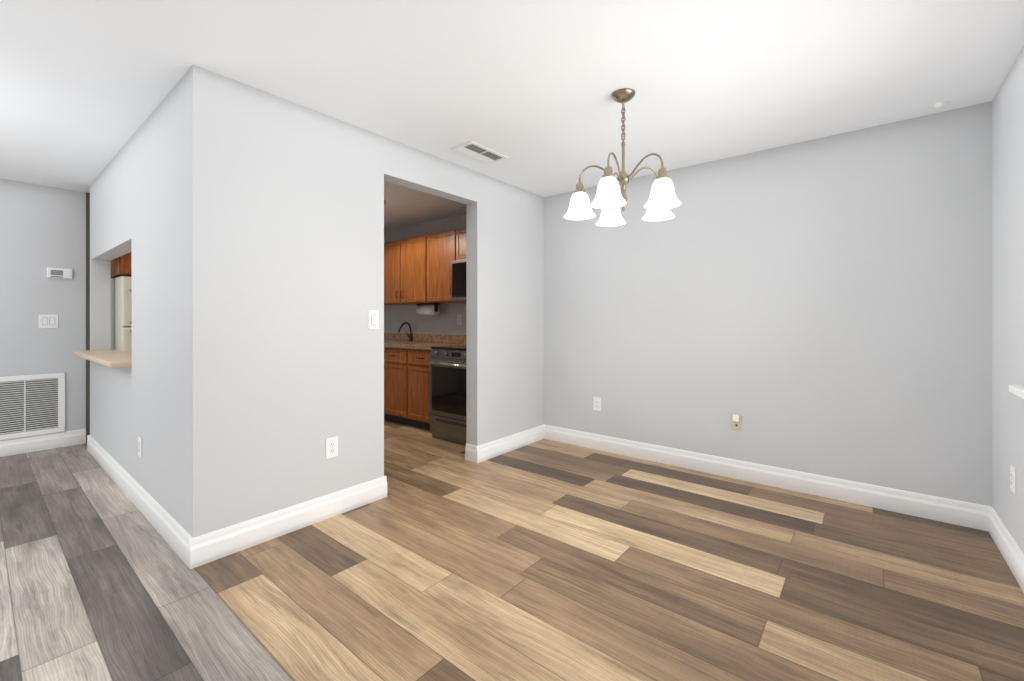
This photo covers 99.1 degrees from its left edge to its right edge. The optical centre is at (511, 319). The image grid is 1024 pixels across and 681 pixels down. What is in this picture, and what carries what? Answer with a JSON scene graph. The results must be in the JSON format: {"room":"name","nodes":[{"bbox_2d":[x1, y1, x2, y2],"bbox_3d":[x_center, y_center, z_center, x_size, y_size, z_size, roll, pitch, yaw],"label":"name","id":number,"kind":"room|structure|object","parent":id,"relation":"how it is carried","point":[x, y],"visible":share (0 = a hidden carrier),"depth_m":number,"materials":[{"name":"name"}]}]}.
{"room":"dining room","nodes":[
{"label":"dining room","id":0,"kind":"room"},
{"bbox_2d":[0,178,112,440],"bbox_3d":[-4.791,-0.020,3.571,0.140,2.440,7.780,0,0,39],"label":"wall","id":1,"kind":"structure","parent":0,"point":[42,228],"depth_m":4.03,"materials":[{"name":"grey paint"}]},
{"bbox_2d":[0,373,64,439],"bbox_3d":[-4.469,0.777,3.838,0.021,0.555,0.760,0,0,39],"label":"air vent","id":2,"kind":"object","parent":1,"relation":"in","point":[32,405],"visible":1,"depth_m":3.97,"materials":[{"name":"white plastic"}]},
{"bbox_2d":[0,429,85,456],"bbox_3d":[-5.609,1.130,2.440,0.016,0.140,4.653,0,0,39],"label":"baseboard","id":3,"kind":"structure","parent":1,"relation":"attached to","point":[8,447],"depth_m":4.01,"materials":[{"name":"white wood"}]},
{"bbox_2d":[39,315,57,327],"bbox_3d":[-4.300,0.015,4.054,0.012,0.125,0.125,0,0,39],"label":"light switch","id":4,"kind":"object","parent":1,"relation":"attached to","point":[48,321],"visible":1,"depth_m":4.05,"materials":[{"name":"white plastic"}]},
{"bbox_2d":[47,267,72,278],"bbox_3d":[-4.247,-0.437,4.103,0.032,0.096,0.170,0,0,39],"label":"thermostat","id":5,"kind":"object","parent":1,"relation":"attached to","point":[64,273],"visible":1,"depth_m":4.09,"materials":[{"name":"white plastic"}]},
{"bbox_2d":[86,192,89,442],"bbox_3d":[-4.106,-0.019,4.293,0.012,2.439,0.116,0,0,39],"label":"trim","id":6,"kind":"structure","parent":1,"relation":"attached to","point":[87,311],"depth_m":4.25,"materials":[{"name":"grey"}]},
{"bbox_2d":[111,252,130,277],"bbox_3d":[-3.570,-0.700,4.470,0.616,0.560,0.765,0,0,39],"label":"upper cabinet","id":7,"kind":"object","parent":1,"relation":"attached to","point":[120,265],"visible":0.06,"depth_m":4.03,"materials":[{"name":"brown wood"}]},
{"bbox_2d":[90,74,184,528],"bbox_3d":[-2.726,-0.020,3.163,2.880,2.440,0.130,0,0,39],"label":"wall","id":8,"kind":"structure","parent":0,"point":[137,197],"depth_m":2.68,"materials":[{"name":"grey paint"}]},
{"bbox_2d":[73,349,130,367],"bbox_3d":[-3.176,0.300,3.560,1.700,0.040,0.400,0,0,39],"label":"countertop","id":9,"kind":"structure","parent":8,"relation":"on","point":[112,358],"depth_m":3.33,"materials":[{"name":"laminate"}]},
{"bbox_2d":[138,436,141,457],"bbox_3d":[-2.374,0.810,2.787,0.078,0.124,0.009,0,0,39],"label":"outlet","id":10,"kind":"object","parent":8,"relation":"attached to","point":[139,446],"visible":0.98,"depth_m":2.77,"materials":[{"name":"white plastic"}]},
{"bbox_2d":[84,432,199,568],"bbox_3d":[-2.722,1.130,3.065,3.042,0.140,0.016,0,0,39],"label":"baseboard","id":11,"kind":"structure","parent":8,"relation":"attached to","point":[186,547],"depth_m":2.57,"materials":[{"name":"white wood"}]},
{"bbox_2d":[185,65,543,537],"bbox_3d":[-0.662,-0.020,3.315,0.130,2.440,2.970,0,0,39],"label":"wall","id":12,"kind":"structure","parent":0,"point":[284,278],"depth_m":2.54,"materials":[{"name":"grey paint"}]},
{"bbox_2d":[200,476,386,565],"bbox_3d":[-1.194,1.130,2.546,0.016,0.140,1.086,0,0,39],"label":"baseboard","id":13,"kind":"structure","parent":12,"relation":"attached to","point":[226,541],"depth_m":2.45,"materials":[{"name":"white wood"}]},
{"bbox_2d":[326,436,337,458],"bbox_3d":[-1.098,0.780,2.668,0.009,0.124,0.078,0,0,39],"label":"outlet","id":14,"kind":"object","parent":12,"relation":"attached to","point":[331,447],"visible":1,"depth_m":2.66,"materials":[{"name":"white plastic"}]},
{"bbox_2d":[368,310,378,328],"bbox_3d":[-0.914,0.000,2.892,0.012,0.125,0.078,0,0,39],"label":"light switch","id":15,"kind":"object","parent":12,"relation":"attached to","point":[373,319],"visible":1,"depth_m":2.89,"materials":[{"name":"white plastic"}]},
{"bbox_2d":[472,425,543,462],"bbox_3d":[0.012,1.130,4.029,0.016,0.140,0.971,0,0,39],"label":"baseboard","id":16,"kind":"structure","parent":12,"relation":"attached to","point":[489,450],"depth_m":3.94,"materials":[{"name":"white wood"}]},
{"bbox_2d":[0,420,1023,680],"bbox_3d":[-2.189,1.250,1.547,6.850,0.100,8.040,0,0,39],"label":"floor","id":17,"kind":"structure","parent":0,"point":[540,560],"depth_m":1.97,"materials":[{"name":"brown wood"}]},
{"bbox_2d":[111,276,130,350],"bbox_3d":[-3.491,0.403,4.406,0.764,1.595,0.765,0,0,39],"label":"fridge","id":18,"kind":"object","parent":17,"relation":"on","point":[120,313],"visible":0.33,"depth_m":3.94,"materials":[{"name":"white metal"}]},
{"bbox_2d":[384,346,403,423],"bbox_3d":[-1.346,0.760,5.383,0.972,0.880,0.616,0,0,39],"label":"base cabinet","id":19,"kind":"object","parent":17,"relation":"on","point":[393,359],"depth_m":5.01,"materials":[{"name":"brown wood"}]},
{"bbox_2d":[404,350,431,429],"bbox_3d":[-0.780,0.760,4.923,0.486,0.880,0.616,0,0,39],"label":"base cabinet","id":20,"kind":"object","parent":17,"relation":"on","point":[407,356],"depth_m":4.74,"materials":[{"name":"brown wood"}]},
{"bbox_2d":[384,342,465,349],"bbox_3d":[-1.540,0.300,5.530,2.430,0.040,0.632,0,0,39],"label":"countertop","id":21,"kind":"structure","parent":20,"relation":"on","point":[395,345],"depth_m":4.94,"materials":[{"name":"brown stone"}]},
{"bbox_2d":[384,338,391,341],"bbox_3d":[-1.477,0.379,5.491,0.780,0.203,0.400,0,0,39],"label":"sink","id":22,"kind":"object","parent":21,"relation":"in","point":[385,339],"depth_m":5.94,"materials":[{"name":"grey metal"}]},
{"bbox_2d":[396,322,411,341],"bbox_3d":[-1.404,0.155,5.639,0.145,0.250,0.221,0,0,39],"label":"faucet","id":23,"kind":"object","parent":21,"relation":"on","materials":[{"name":"black metal"}]},
{"bbox_2d":[429,345,465,444],"bbox_3d":[-0.351,0.708,4.452,0.760,0.985,0.734,0,0,39],"label":"range","id":24,"kind":"object","parent":17,"relation":"on","point":[447,393],"visible":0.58,"depth_m":4.27,"materials":[{"name":"silver metal"}]},
{"bbox_2d":[0,0,1023,231],"bbox_3d":[-2.189,-1.290,1.547,6.850,0.100,8.040,0,0,39],"label":"ceiling","id":25,"kind":"structure","parent":0,"point":[527,88],"depth_m":2.18,"materials":[{"name":"white paint"}]},
{"bbox_2d":[451,141,507,163],"bbox_3d":[-0.236,-1.234,3.246,0.215,0.010,0.400,0,0,39],"label":"ceiling vent","id":26,"kind":"object","parent":25,"relation":"in","point":[478,152],"visible":1,"depth_m":3.23,"materials":[{"name":"white plastic"}]},
{"bbox_2d":[564,88,681,226],"bbox_3d":[0.610,-0.910,2.385,0.632,0.659,0.626,0,0,39],"label":"chandelier","id":27,"kind":"object","parent":25,"relation":"hanging from","point":[610,199],"visible":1,"depth_m":2.37,"materials":[{"name":"white glass"}]},
{"bbox_2d":[934,101,947,108],"bbox_3d":[2.463,-1.229,2.508,0.060,0.022,0.060,0,0,39],"label":"smoke detector","id":28,"kind":"object","parent":25,"relation":"attached to","point":[943,104],"visible":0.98,"depth_m":2.50,"materials":[{"name":"white plastic"}]},
{"bbox_2d":[384,101,991,506],"bbox_3d":[0.264,-0.020,4.566,6.730,2.440,0.140,0,0,39],"label":"wall","id":29,"kind":"structure","parent":0,"point":[821,306],"depth_m":3.06,"materials":[{"name":"grey paint"}]},
{"bbox_2d":[384,236,423,304],"bbox_3d":[-1.261,-0.590,5.488,0.972,0.780,0.346,0,0,39],"label":"upper cabinet","id":30,"kind":"object","parent":29,"relation":"attached to","point":[417,270],"depth_m":5.31,"materials":[{"name":"brown wood"}]},
{"bbox_2d":[384,334,465,341],"bbox_3d":[-1.347,0.230,5.768,2.430,0.100,0.020,0,0,39],"label":"backsplash","id":31,"kind":"structure","parent":29,"relation":"attached to","point":[395,337],"depth_m":5.52,"materials":[{"name":"brown stone"}]},
{"bbox_2d":[424,230,465,303],"bbox_3d":[-0.695,-0.590,5.028,0.486,0.780,0.346,0,0,39],"label":"upper cabinet","id":32,"kind":"object","parent":29,"relation":"attached to","point":[439,248],"depth_m":4.92,"materials":[{"name":"brown wood"}]},
{"bbox_2d":[457,314,461,324],"bbox_3d":[-0.625,0.000,5.192,0.078,0.124,0.009,0,0,39],"label":"electrical outlet","id":33,"kind":"object","parent":29,"relation":"attached to","point":[459,319],"visible":1,"depth_m":5.19,"materials":[{"name":"white plastic"}]},
{"bbox_2d":[456,228,465,259],"bbox_3d":[-0.357,-0.809,4.753,0.382,0.341,0.346,0,0,39],"label":"upper cabinet","id":34,"kind":"object","parent":29,"relation":"attached to","point":[460,233],"depth_m":4.69,"materials":[{"name":"brown wood"}]},
{"bbox_2d":[451,259,465,301],"bbox_3d":[-0.242,-0.417,4.591,0.762,0.435,0.454,0,0,39],"label":"microwave","id":35,"kind":"object","parent":34,"relation":"attached to","point":[458,280],"visible":0.21,"depth_m":4.60,"materials":[{"name":"silver metal"}]},
{"bbox_2d":[593,397,600,410],"bbox_3d":[0.787,0.780,4.045,0.078,0.124,0.009,0,0,39],"label":"outlet","id":36,"kind":"object","parent":29,"relation":"attached to","point":[596,403],"visible":1,"depth_m":4.04,"materials":[{"name":"white plastic"}]},
{"bbox_2d":[731,414,741,430],"bbox_3d":[1.690,0.774,3.295,0.072,0.118,0.034,0,0,39],"label":"phone jack","id":37,"kind":"object","parent":29,"relation":"attached to","point":[736,421],"visible":1,"depth_m":3.29,"materials":[{"name":"beige plastic"}]},
{"bbox_2d":[544,424,983,529],"bbox_3d":[1.507,1.130,3.456,3.060,0.140,0.016,0,0,39],"label":"baseboard","id":38,"kind":"structure","parent":29,"relation":"attached to","point":[967,514],"depth_m":3.06,"materials":[{"name":"white wood"}]},
{"bbox_2d":[992,46,1023,553],"bbox_3d":[0.324,-0.020,-0.585,0.140,2.440,7.780,0,0,39],"label":"wall","id":39,"kind":"structure","parent":0,"point":[1007,267],"depth_m":2.19,"materials":[{"name":"grey paint"}]},
{"bbox_2d":[984,505,1023,592],"bbox_3d":[0.307,1.130,-0.481,0.016,0.140,7.640,0,0,39],"label":"baseboard","id":40,"kind":"structure","parent":39,"relation":"attached to","point":[1009,549],"depth_m":2.18,"materials":[{"name":"white wood"}]},
{"bbox_2d":[1010,465,1015,494],"bbox_3d":[2.416,0.770,2.108,0.009,0.124,0.078,0,0,39],"label":"outlet","id":41,"kind":"object","parent":39,"relation":"attached to","point":[1012,478],"visible":1,"depth_m":2.10,"materials":[{"name":"white plastic"}]},
{"bbox_2d":[1009,385,1023,398],"bbox_3d":[1.697,-0.290,1.250,0.042,1.400,1.960,0,0,39],"label":"window sill","id":42,"kind":"structure","parent":39,"relation":"in","point":[1017,390],"depth_m":1.93,"materials":[{"name":"white"}]}
]}

